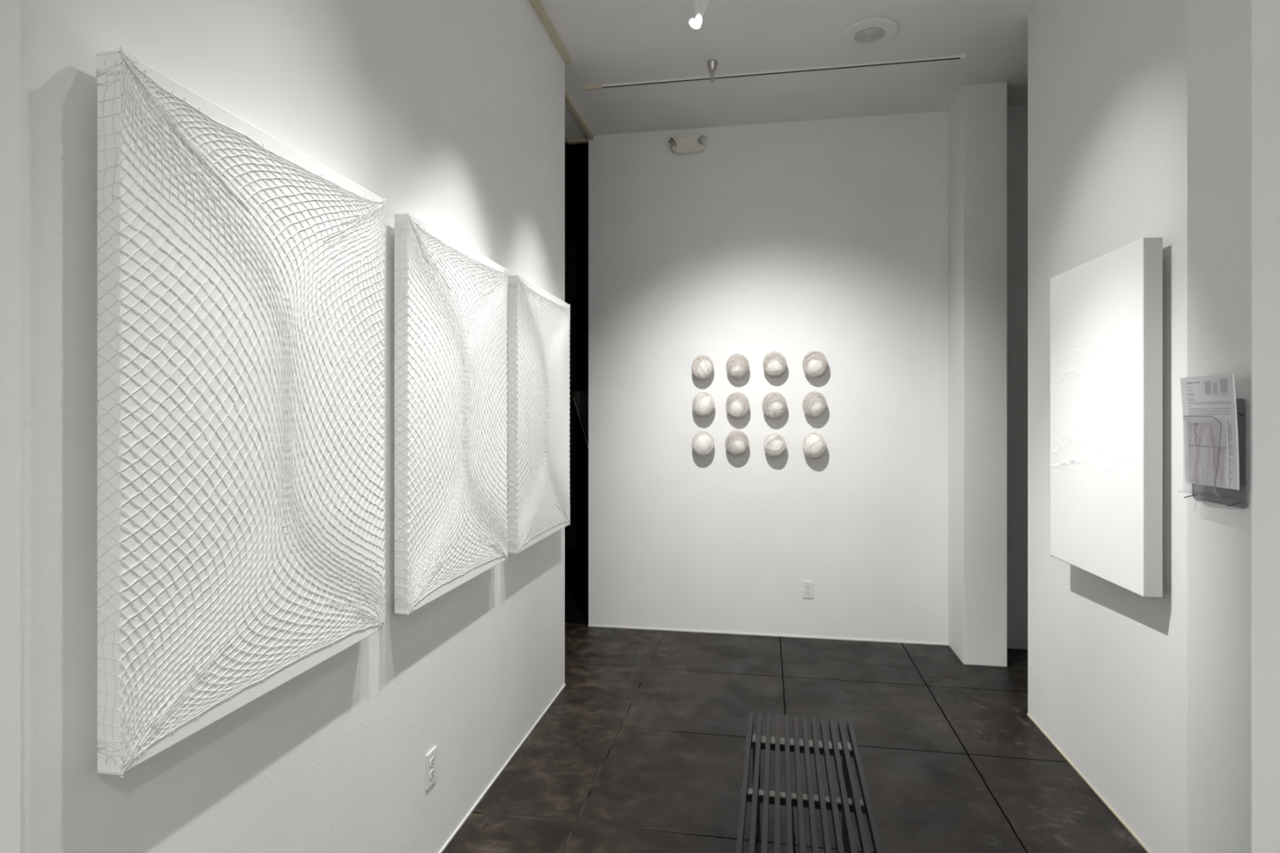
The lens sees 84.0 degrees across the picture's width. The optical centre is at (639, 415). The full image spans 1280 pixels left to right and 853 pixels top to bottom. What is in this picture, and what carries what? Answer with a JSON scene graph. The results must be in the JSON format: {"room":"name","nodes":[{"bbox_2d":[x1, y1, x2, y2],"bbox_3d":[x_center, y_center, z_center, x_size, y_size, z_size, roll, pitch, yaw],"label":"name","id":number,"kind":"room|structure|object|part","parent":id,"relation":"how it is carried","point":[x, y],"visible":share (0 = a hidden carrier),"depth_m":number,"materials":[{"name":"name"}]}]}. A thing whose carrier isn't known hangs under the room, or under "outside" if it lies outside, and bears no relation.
{"room":"museum","nodes":[
{"label":"museum","id":0,"kind":"room"},
{"bbox_2d":[0,0,564,852],"bbox_3d":[-1.086,-0.245,0.556,0.200,3.490,6.920,0,0,10],"label":"wall","id":1,"kind":"structure","parent":0,"point":[450,113],"depth_m":1.66,"materials":[{"name":"paint"}]},
{"bbox_2d":[95,45,385,778],"bbox_3d":[-0.803,-0.004,1.560,0.070,1.193,0.819,0,0,10],"label":"wall art panel","id":2,"kind":"object","parent":1,"relation":"attached to","point":[241,276],"visible":1,"depth_m":1.36,"materials":[{"name":"white fabric"}]},
{"bbox_2d":[426,746,436,790],"bbox_3d":[-0.693,1.172,2.366,0.009,0.114,0.070,0,0,10],"label":"electrical outlet","id":3,"kind":"object","parent":1,"relation":"attached to","point":[431,757],"visible":1,"depth_m":2.36,"materials":[{"name":"white plastic"}]},
{"bbox_2d":[430,768,435,778],"bbox_3d":[-0.690,1.192,2.365,0.002,0.029,0.033,0,0,10],"label":"receptacle","id":4,"kind":"object","parent":3,"relation":"attached to","point":[432,771],"depth_m":2.36,"materials":[{"name":"white plastic"}]},
{"bbox_2d":[430,756,435,767],"bbox_3d":[-0.690,1.152,2.365,0.002,0.029,0.033,0,0,10],"label":"receptacle","id":5,"kind":"object","parent":3,"relation":"attached to","point":[432,758],"depth_m":2.36,"materials":[{"name":"white plastic"}]},
{"bbox_2d":[393,212,507,615],"bbox_3d":[-0.639,-0.004,2.492,0.070,1.189,0.820,0,0,10],"label":"wall art panel","id":6,"kind":"object","parent":1,"relation":"attached to","point":[451,300],"visible":1,"depth_m":2.33,"materials":[{"name":"white fabric"}]},
{"bbox_2d":[439,684,565,852],"bbox_3d":[-0.672,1.496,2.495,0.005,0.008,2.958,0,0,10],"label":"baseboard","id":7,"kind":"structure","parent":1,"relation":"attached to","point":[563,686],"depth_m":2.93,"materials":[{"name":"white plastic"}]},
{"bbox_2d":[506,274,570,554],"bbox_3d":[-0.477,-0.003,3.416,0.070,1.188,0.822,0,0,10],"label":"wall art panel","id":8,"kind":"object","parent":1,"relation":"attached to","point":[538,324],"visible":1,"depth_m":3.26,"materials":[{"name":"white fabric"}]},
{"bbox_3d":[-0.501,-0.005,3.418,0.021,1.080,0.715,0,0,10],"label":"backing frame","id":9,"kind":"part","parent":8,"relation":"part of","materials":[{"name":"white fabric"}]},
{"bbox_2d":[528,0,571,65],"bbox_3d":[-0.657,-1.972,2.502,0.032,0.035,2.980,0,0,10],"label":"trim","id":10,"kind":"structure","parent":1,"relation":"attached to","point":[538,7],"depth_m":3.62,"materials":[{"name":"beige wood"}]},
{"bbox_2d":[564,89,593,139],"bbox_3d":[-0.437,-1.975,4.547,0.035,0.030,1.165,0,0,10],"label":"trim","id":11,"kind":"structure","parent":1,"relation":"attached to","point":[568,101],"depth_m":4.67,"materials":[{"name":"beige wood"}]},
{"bbox_2d":[564,237,577,550],"bbox_3d":[-1.416,-0.200,6.676,1.700,2.860,0.060,0,0,10],"label":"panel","id":12,"kind":"object","parent":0,"point":[571,243],"visible":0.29,"depth_m":6.51,"materials":[{"name":"black"}]},
{"bbox_2d":[577,244,588,544],"bbox_3d":[0.959,-0.245,8.056,7.500,3.490,0.200,0,0,10],"label":"wall","id":13,"kind":"structure","parent":0,"point":[583,251],"depth_m":8.24,"materials":[{"name":"black paint"}]},
{"bbox_2d":[539,0,1039,245],"bbox_3d":[-0.010,-2.030,2.540,7.500,0.120,11.400,0,0,10],"label":"ceiling","id":14,"kind":"structure","parent":0,"point":[606,42],"depth_m":4.00,"materials":[{"name":"paint"}]},
{"bbox_2d":[688,0,709,28],"bbox_3d":[0.266,-1.869,3.201,0.092,0.243,0.070,0,0,-3],"label":"spot lamp","id":15,"kind":"object","parent":14,"relation":"hanging from","point":[700,6],"visible":1,"depth_m":3.19,"materials":[{"name":"white metal"}]},
{"bbox_3d":[0.266,-1.778,3.182,0.014,0.049,0.047,0,0,42],"label":"glowing glass","id":16,"kind":"part","parent":15,"relation":"part of","materials":[{"name":"white glass"}]},
{"bbox_2d":[582,53,966,89],"bbox_3d":[0.700,-1.929,3.954,2.090,0.123,0.062,0,0,10],"label":"track rail","id":17,"kind":"object","parent":14,"relation":"attached to","point":[712,64],"visible":1,"depth_m":3.96,"materials":[{"name":"white metal"}]},
{"bbox_2d":[840,17,898,48],"bbox_3d":[1.191,-1.979,3.690,0.286,0.022,0.286,0,0,10],"label":"ceiling speaker","id":18,"kind":"object","parent":14,"relation":"attached to","point":[872,32],"visible":1,"depth_m":3.67},
{"bbox_2d":[854,27,884,43],"bbox_3d":[1.191,-1.973,3.690,0.149,0.003,0.149,0,0,-9],"label":"grille","id":19,"kind":"object","parent":18,"relation":"attached to","point":[862,35],"depth_m":3.69,"materials":[{"name":"white metal"}]},
{"bbox_2d":[442,544,1146,852],"bbox_3d":[-0.010,1.548,2.540,7.500,0.104,11.400,0,0,10],"label":"floor","id":20,"kind":"structure","parent":0,"point":[642,748],"depth_m":3.16,"materials":[{"name":"concrete"}]},
{"bbox_2d":[572,389,588,605],"bbox_3d":[-0.254,0.622,5.727,0.467,1.748,0.506,0,0,10],"label":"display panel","id":21,"kind":"object","parent":20,"relation":"on","point":[580,397],"visible":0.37,"depth_m":5.50,"materials":[{"name":"black fabric"}]},
{"bbox_3d":[-0.285,0.076,5.479,0.443,0.656,0.006,0,0,10],"label":"panel","id":22,"kind":"part","parent":21,"relation":"part of","materials":[{"name":"black"}]},
{"bbox_2d":[735,712,883,852],"bbox_3d":[0.452,1.310,1.913,0.380,0.380,1.500,0,0,11],"label":"slatted bench","id":23,"kind":"object","parent":20,"relation":"on","point":[845,837],"visible":1,"depth_m":2.15,"materials":[{"name":"black paint"}]},
{"bbox_3d":[0.417,1.341,2.546,0.026,0.318,0.042,0,0,11],"label":"leg","id":24,"kind":"part","parent":23,"relation":"part of","materials":[{"name":"black paint"}]},
{"bbox_3d":[0.721,1.341,2.487,0.026,0.318,0.042,0,0,11],"label":"leg","id":25,"kind":"part","parent":23,"relation":"part of","materials":[{"name":"black paint"}]},
{"bbox_2d":[588,105,1027,649],"bbox_3d":[1.832,-0.245,4.755,4.437,3.490,0.160,0,0,10],"label":"wall","id":26,"kind":"structure","parent":0,"point":[794,240],"depth_m":4.82,"materials":[{"name":"paint"}]},
{"bbox_2d":[567,137,588,144],"bbox_3d":[-0.439,-1.975,5.111,0.165,0.030,0.035,0,0,10],"label":"trim","id":27,"kind":"structure","parent":26,"relation":"attached to","point":[584,140],"depth_m":5.10,"materials":[{"name":"beige wood"}]},
{"bbox_2d":[667,133,707,154],"bbox_3d":[0.330,-1.867,4.890,0.275,0.114,0.094,0,0,10],"label":"emergency light","id":28,"kind":"object","parent":26,"relation":"attached to","point":[689,144],"visible":1,"depth_m":4.89,"materials":[{"name":"beige plastic"}]},
{"bbox_2d":[691,355,713,381],"bbox_3d":[0.429,-0.324,4.861,0.150,0.174,0.131,0,0,10],"label":"yarn ball","id":29,"kind":"object","parent":26,"relation":"attached to","point":[702,367],"visible":1,"depth_m":4.82,"materials":[{"name":"white fabric"}]},
{"bbox_2d":[691,431,714,457],"bbox_3d":[0.431,0.195,4.859,0.149,0.177,0.130,0,0,32],"label":"yarn ball","id":30,"kind":"object","parent":26,"relation":"attached to","point":[702,443],"visible":1,"depth_m":4.82,"materials":[{"name":"white fabric"}]},
{"bbox_2d":[692,391,715,417],"bbox_3d":[0.434,-0.071,4.861,0.155,0.175,0.132,0,0,10],"label":"yarn ball","id":31,"kind":"object","parent":26,"relation":"attached to","point":[703,404],"visible":1,"depth_m":4.81,"materials":[{"name":"white fabric"}]},
{"bbox_2d":[724,430,748,457],"bbox_3d":[0.658,0.190,4.821,0.159,0.182,0.135,0,0,10],"label":"yarn ball","id":32,"kind":"object","parent":26,"relation":"attached to","point":[736,442],"visible":1,"depth_m":4.77,"materials":[{"name":"white fabric"}]},
{"bbox_2d":[725,391,749,419],"bbox_3d":[0.662,-0.067,4.817,0.159,0.184,0.136,0,0,32],"label":"yarn ball","id":33,"kind":"object","parent":26,"relation":"attached to","point":[737,404],"visible":1,"depth_m":4.77,"materials":[{"name":"white fabric"}]},
{"bbox_2d":[725,353,749,379],"bbox_3d":[0.661,-0.333,4.819,0.153,0.173,0.134,0,0,10],"label":"yarn ball","id":34,"kind":"object","parent":26,"relation":"attached to","point":[737,365],"visible":1,"depth_m":4.77,"materials":[{"name":"white fabric"}]},
{"bbox_2d":[588,625,948,645],"bbox_3d":[0.822,1.496,4.848,2.415,0.009,0.006,0,0,10],"label":"baseboard","id":35,"kind":"structure","parent":26,"relation":"attached to","point":[927,643],"depth_m":4.83,"materials":[{"name":"white plastic"}]},
{"bbox_2d":[762,391,786,419],"bbox_3d":[0.903,-0.066,4.778,0.163,0.185,0.139,0,0,10],"label":"yarn ball","id":36,"kind":"object","parent":26,"relation":"attached to","point":[774,404],"visible":1,"depth_m":4.73,"materials":[{"name":"white fabric"}]},
{"bbox_2d":[762,351,786,377],"bbox_3d":[0.905,-0.341,4.777,0.158,0.179,0.134,0,0,10],"label":"yarn ball","id":37,"kind":"object","parent":26,"relation":"attached to","point":[775,364],"visible":1,"depth_m":4.73,"materials":[{"name":"white fabric"}]},
{"bbox_2d":[764,433,786,457],"bbox_3d":[0.907,0.204,4.778,0.146,0.167,0.126,0,0,10],"label":"yarn ball","id":38,"kind":"object","parent":26,"relation":"attached to","point":[775,445],"visible":1,"depth_m":4.73,"materials":[{"name":"white fabric"}]},
{"bbox_2d":[802,581,813,598],"bbox_3d":[1.133,1.175,4.792,0.070,0.114,0.009,0,0,10],"label":"electrical outlet","id":39,"kind":"object","parent":26,"relation":"attached to","point":[807,586],"visible":1,"depth_m":4.79,"materials":[{"name":"white plastic"}]},
{"bbox_2d":[802,432,826,459],"bbox_3d":[1.159,0.203,4.733,0.155,0.178,0.133,0,0,10],"label":"yarn ball","id":40,"kind":"object","parent":26,"relation":"attached to","point":[814,445],"visible":1,"depth_m":4.69,"materials":[{"name":"white fabric"}]},
{"bbox_2d":[802,391,826,418],"bbox_3d":[1.161,-0.070,4.732,0.158,0.179,0.135,0,0,10],"label":"yarn ball","id":41,"kind":"object","parent":26,"relation":"attached to","point":[814,403],"visible":1,"depth_m":4.68,"materials":[{"name":"white fabric"}]},
{"bbox_2d":[802,351,827,378],"bbox_3d":[1.165,-0.339,4.732,0.161,0.184,0.137,0,0,10],"label":"yarn ball","id":42,"kind":"object","parent":26,"relation":"attached to","point":[815,363],"visible":1,"depth_m":4.68,"materials":[{"name":"white fabric"}]},
{"bbox_2d":[948,81,1007,666],"bbox_3d":[2.105,-0.245,4.465,0.244,3.490,0.417,0,0,10],"label":"wall pillar","id":43,"kind":"structure","parent":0,"point":[978,115],"depth_m":4.27,"materials":[{"name":"paint"}]},
{"bbox_2d":[1027,0,1187,852],"bbox_3d":[1.862,-0.245,2.640,0.160,3.490,1.845,0,0,10],"label":"wall","id":44,"kind":"structure","parent":0,"point":[1108,79],"depth_m":2.70,"materials":[{"name":"paint"}]},
{"bbox_2d":[1026,713,1150,852],"bbox_3d":[1.790,1.496,2.706,0.005,0.007,1.739,0,0,10],"label":"baseboard","id":45,"kind":"structure","parent":44,"relation":"attached to","point":[1028,716],"depth_m":2.84,"materials":[{"name":"beige wood"}]},
{"bbox_2d":[1049,237,1162,597],"bbox_3d":[1.720,0.006,2.644,0.096,1.165,0.695,0,0,8],"label":"painting","id":46,"kind":"object","parent":44,"relation":"attached to","point":[1106,310],"visible":1,"depth_m":2.52,"materials":[{"name":"fabric"}]},
{"bbox_3d":[1.708,0.006,2.645,0.058,1.165,0.695,0,0,8],"label":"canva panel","id":47,"kind":"part","parent":46,"relation":"part of","materials":[{"name":"white fabric"}]},
{"bbox_2d":[1187,0,1279,852],"bbox_3d":[2.460,-0.245,1.575,2.100,3.490,0.257,0,0,10],"label":"wall","id":48,"kind":"structure","parent":0,"point":[1233,46],"depth_m":1.70,"materials":[{"name":"paint"}]},
{"bbox_2d":[1182,398,1248,508],"bbox_3d":[1.397,0.088,1.752,0.054,0.257,0.215,0,0,10],"label":"brochure holder","id":49,"kind":"object","parent":48,"relation":"attached to","point":[1245,400],"visible":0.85,"depth_m":1.66,"materials":[{"name":"clear plastic"}]},
{"bbox_2d":[1186,419,1229,488],"bbox_3d":[1.375,0.090,1.726,0.008,0.160,0.144,0,0,7],"label":"picture card","id":50,"kind":"object","parent":49,"relation":"in","point":[1202,435],"visible":1,"depth_m":1.72,"materials":[{"name":"white paper"}]},
{"bbox_2d":[1187,422,1219,446],"bbox_3d":[1.374,0.045,1.735,0.003,0.057,0.112,0,0,7],"label":"picture","id":51,"kind":"object","parent":50,"relation":"on","point":[1199,433],"depth_m":1.73},
{"bbox_2d":[1188,445,1225,486],"bbox_3d":[1.375,0.122,1.726,0.002,0.090,0.128,0,0,7],"label":"picture","id":52,"kind":"object","parent":50,"relation":"attached to","point":[1202,460],"depth_m":1.73},
{"bbox_2d":[1180,373,1239,489],"bbox_3d":[1.376,0.037,1.723,0.016,0.266,0.193,0,0,7],"label":"leaflet","id":53,"kind":"object","parent":49,"relation":"in","point":[1215,396],"visible":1,"depth_m":1.69,"materials":[{"name":"white paper"}]}
]}

